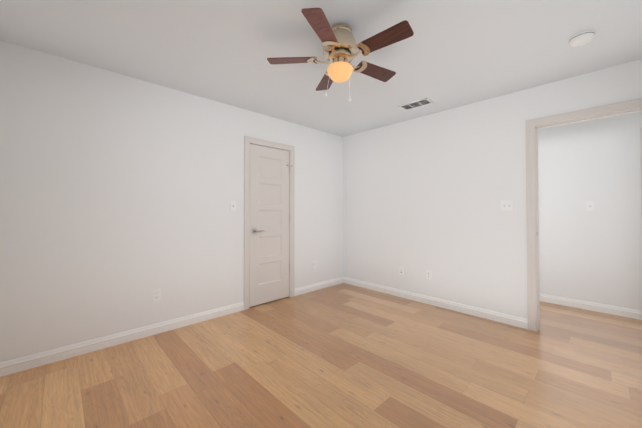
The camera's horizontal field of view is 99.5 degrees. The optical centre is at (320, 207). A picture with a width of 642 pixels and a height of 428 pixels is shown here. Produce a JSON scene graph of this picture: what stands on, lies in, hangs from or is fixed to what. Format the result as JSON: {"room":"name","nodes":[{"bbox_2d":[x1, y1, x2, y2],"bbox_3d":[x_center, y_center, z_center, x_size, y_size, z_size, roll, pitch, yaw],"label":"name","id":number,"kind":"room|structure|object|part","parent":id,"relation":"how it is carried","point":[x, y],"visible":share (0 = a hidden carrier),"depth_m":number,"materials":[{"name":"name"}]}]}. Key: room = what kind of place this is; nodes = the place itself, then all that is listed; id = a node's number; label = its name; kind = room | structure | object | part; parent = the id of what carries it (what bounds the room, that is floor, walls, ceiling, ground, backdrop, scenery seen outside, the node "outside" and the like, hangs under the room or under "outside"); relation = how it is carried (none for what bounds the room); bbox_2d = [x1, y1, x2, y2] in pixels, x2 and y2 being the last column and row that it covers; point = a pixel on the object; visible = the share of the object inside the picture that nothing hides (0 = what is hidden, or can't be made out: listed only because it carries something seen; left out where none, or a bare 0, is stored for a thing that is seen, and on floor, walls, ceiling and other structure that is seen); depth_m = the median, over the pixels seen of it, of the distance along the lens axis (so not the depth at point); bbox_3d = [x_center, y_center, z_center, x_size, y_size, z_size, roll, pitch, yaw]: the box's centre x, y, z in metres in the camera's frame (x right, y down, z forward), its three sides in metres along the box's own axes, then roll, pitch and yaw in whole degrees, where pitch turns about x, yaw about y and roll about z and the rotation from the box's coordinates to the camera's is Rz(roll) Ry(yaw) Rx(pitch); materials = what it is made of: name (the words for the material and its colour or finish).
{"room":"empty bedroom","nodes":[
{"label":"empty bedroom","id":0,"kind":"room"},
{"bbox_2d":[0,40,342,361],"bbox_3d":[-1.162,0.018,3.174,4.380,2.440,0.120,1,-1,-44],"label":"wall","id":1,"kind":"structure","parent":0,"point":[119,192],"depth_m":2.48,"materials":[{"name":"white paint"}]},
{"bbox_2d":[0,302,243,376],"bbox_3d":[-1.770,1.179,2.479,2.323,0.098,0.016,1,-1,-44],"label":"baseboard","id":2,"kind":"structure","parent":1,"relation":"attached to","point":[12,366],"depth_m":2.37,"materials":[{"name":"white paint"}]},
{"bbox_2d":[152,289,160,301],"bbox_3d":[-1.602,0.858,2.650,0.070,0.115,0.009,1,-1,-44],"label":"outlet","id":3,"kind":"object","parent":1,"relation":"attached to","point":[156,294],"visible":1,"depth_m":2.65,"materials":[{"name":"white plastic"}]},
{"bbox_2d":[230,201,235,210],"bbox_3d":[-1.029,-0.015,3.201,0.070,0.115,0.026,1,-1,-44],"label":"light switch","id":4,"kind":"object","parent":1,"relation":"attached to","point":[232,205],"visible":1,"depth_m":3.20,"materials":[{"name":"white plastic"}]},
{"bbox_2d":[244,136,294,309],"bbox_3d":[-0.702,0.218,3.612,0.649,2.052,0.120,1,-1,-44],"label":"door frame","id":5,"kind":"structure","parent":1,"relation":"attached to","point":[289,208],"depth_m":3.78,"materials":[{"name":"white wood"}]},
{"bbox_2d":[249,144,291,306],"bbox_3d":[-0.643,0.223,3.576,0.639,2.017,0.091,1,-1,-44],"label":"closet door","id":6,"kind":"structure","parent":1,"relation":"in","point":[269,267],"depth_m":3.56,"materials":[{"name":"white wood"}]},
{"bbox_2d":[294,277,342,295],"bbox_3d":[0.001,1.203,4.178,1.048,0.098,0.016,1,-1,-44],"label":"baseboard","id":7,"kind":"structure","parent":1,"relation":"attached to","point":[312,287],"depth_m":4.12,"materials":[{"name":"white paint"}]},
{"bbox_2d":[0,283,641,427],"bbox_3d":[0.833,1.270,1.937,5.570,0.100,6.800,1,-1,-44],"label":"floor","id":8,"kind":"structure","parent":0,"point":[343,355],"depth_m":2.00,"materials":[{"name":"brown wood"}]},
{"bbox_2d":[0,0,641,136],"bbox_3d":[0.833,-1.270,1.973,5.570,0.100,6.800,1,-1,-44],"label":"ceiling","id":9,"kind":"structure","parent":0,"point":[449,54],"depth_m":2.06,"materials":[{"name":"white paint"}]},
{"bbox_2d":[267,8,413,101],"bbox_3d":[0.154,-0.974,1.869,0.972,0.494,0.959,1,-1,-44],"label":"fan","id":10,"kind":"object","parent":9,"relation":"hanging from","point":[340,47],"visible":1,"depth_m":1.79,"materials":[{"name":"brown wood"}]},
{"bbox_3d":[-0.203,-1.026,1.898,0.295,0.031,0.310,1,-1,-44],"label":"blade","id":11,"kind":"part","parent":10,"relation":"part of","materials":[{"name":"brown wood"}]},
{"bbox_3d":[0.010,-1.030,1.567,0.345,0.031,0.230,1,-1,-44],"label":"blade","id":12,"kind":"part","parent":10,"relation":"part of","materials":[{"name":"brown wood"}]},
{"bbox_3d":[0.051,-1.021,2.200,0.251,0.031,0.338,1,-1,-44],"label":"blade","id":13,"kind":"part","parent":10,"relation":"part of","materials":[{"name":"brown wood"}]},
{"bbox_3d":[0.052,-0.883,1.856,0.046,0.254,0.045,1,-1,-44],"label":"pull chain","id":14,"kind":"part","parent":10,"relation":"part of","materials":[{"name":"white plastic"}]},
{"bbox_3d":[0.130,-0.916,1.875,0.177,0.093,0.177,1,-1,-44],"label":"lamp shade","id":15,"kind":"part","parent":10,"relation":"part of","materials":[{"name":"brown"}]},
{"bbox_3d":[0.196,-0.845,1.861,0.021,0.236,0.021,1,-1,-44],"label":"pull chain","id":16,"kind":"part","parent":10,"relation":"part of","materials":[{"name":"white plastic"}]},
{"bbox_3d":[0.413,-1.023,2.050,0.350,0.031,0.170,1,-1,-44],"label":"blade","id":17,"kind":"part","parent":10,"relation":"part of","materials":[{"name":"brown wood"}]},
{"bbox_3d":[0.388,-1.029,1.669,0.144,0.031,0.347,1,-1,-44],"label":"blade","id":18,"kind":"part","parent":10,"relation":"part of","materials":[{"name":"brown wood"}]},
{"bbox_2d":[398,98,433,110],"bbox_3d":[1.106,-1.199,3.175,0.217,0.008,0.357,1,-1,-44],"label":"ceiling vent","id":19,"kind":"object","parent":9,"relation":"in","point":[416,104],"visible":1,"depth_m":3.17,"materials":[{"name":"white metal"}]},
{"bbox_2d":[568,30,595,46],"bbox_3d":[1.859,-1.192,1.939,0.144,0.056,0.144,1,-1,-44],"label":"smoke detector","id":20,"kind":"object","parent":9,"relation":"attached to","point":[582,38],"visible":1,"depth_m":1.91,"materials":[{"name":"white plastic"}]},
{"bbox_2d":[343,59,641,318],"bbox_3d":[1.680,0.019,3.288,0.120,2.440,3.890,1,-1,-44],"label":"wall","id":21,"kind":"structure","parent":0,"point":[423,194],"depth_m":3.26,"materials":[{"name":"white paint"}]},
{"bbox_2d":[399,267,403,275],"bbox_3d":[1.112,0.886,3.772,0.014,0.115,0.070,1,-1,-44],"label":"outlet","id":22,"kind":"object","parent":21,"relation":"attached to","point":[401,270],"visible":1,"depth_m":3.77,"materials":[{"name":"white plastic"}]},
{"bbox_2d":[426,270,431,279],"bbox_3d":[1.386,0.872,3.490,0.009,0.115,0.070,1,-1,-44],"label":"outlet","id":23,"kind":"object","parent":21,"relation":"attached to","point":[428,275],"visible":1,"depth_m":3.49,"materials":[{"name":"white plastic"}]},
{"bbox_2d":[343,277,527,328],"bbox_3d":[1.228,1.196,3.644,0.016,0.098,2.486,1,-1,-44],"label":"baseboard","id":24,"kind":"structure","parent":21,"relation":"attached to","point":[520,322],"depth_m":3.32,"materials":[{"name":"white paint"}]},
{"bbox_2d":[501,200,513,210],"bbox_3d":[1.971,-0.018,2.882,0.026,0.115,0.116,1,-1,-44],"label":"light switch","id":25,"kind":"object","parent":21,"relation":"attached to","point":[507,205],"visible":1,"depth_m":2.88,"materials":[{"name":"white plastic"}]},
{"bbox_2d":[525,98,641,330],"bbox_3d":[2.466,0.169,2.455,0.138,2.118,0.965,1,-1,-44],"label":"door frame","id":26,"kind":"structure","parent":21,"relation":"attached to","point":[530,124],"depth_m":2.72,"materials":[{"name":"white wood"}]},
{"bbox_2d":[538,111,641,310],"bbox_3d":[3.404,0.018,3.211,0.120,2.440,4.950,1,-1,-44],"label":"wall","id":27,"kind":"structure","parent":0,"point":[595,256],"depth_m":3.25,"materials":[{"name":"white paint"}]},
{"bbox_2d":[586,201,593,210],"bbox_3d":[3.244,-0.013,3.274,0.026,0.115,0.070,1,-1,-44],"label":"light switch","id":28,"kind":"object","parent":27,"relation":"attached to","point":[589,205],"visible":1,"depth_m":3.28,"materials":[{"name":"white plastic"}]},
{"bbox_2d":[540,293,641,319],"bbox_3d":[2.600,1.200,3.934,0.016,0.098,2.668,1,-1,-44],"label":"baseboard","id":29,"kind":"structure","parent":27,"relation":"attached to","point":[612,310],"depth_m":3.24,"materials":[{"name":"white paint"}]},
{"bbox_2d":[640,128,641,221],"bbox_3d":[3.859,0.174,2.635,0.018,2.112,0.973,1,-1,-44],"label":"door frame","id":30,"kind":"structure","parent":27,"relation":"attached to","point":[641,167],"depth_m":2.99,"materials":[{"name":"white wood"}]}
]}

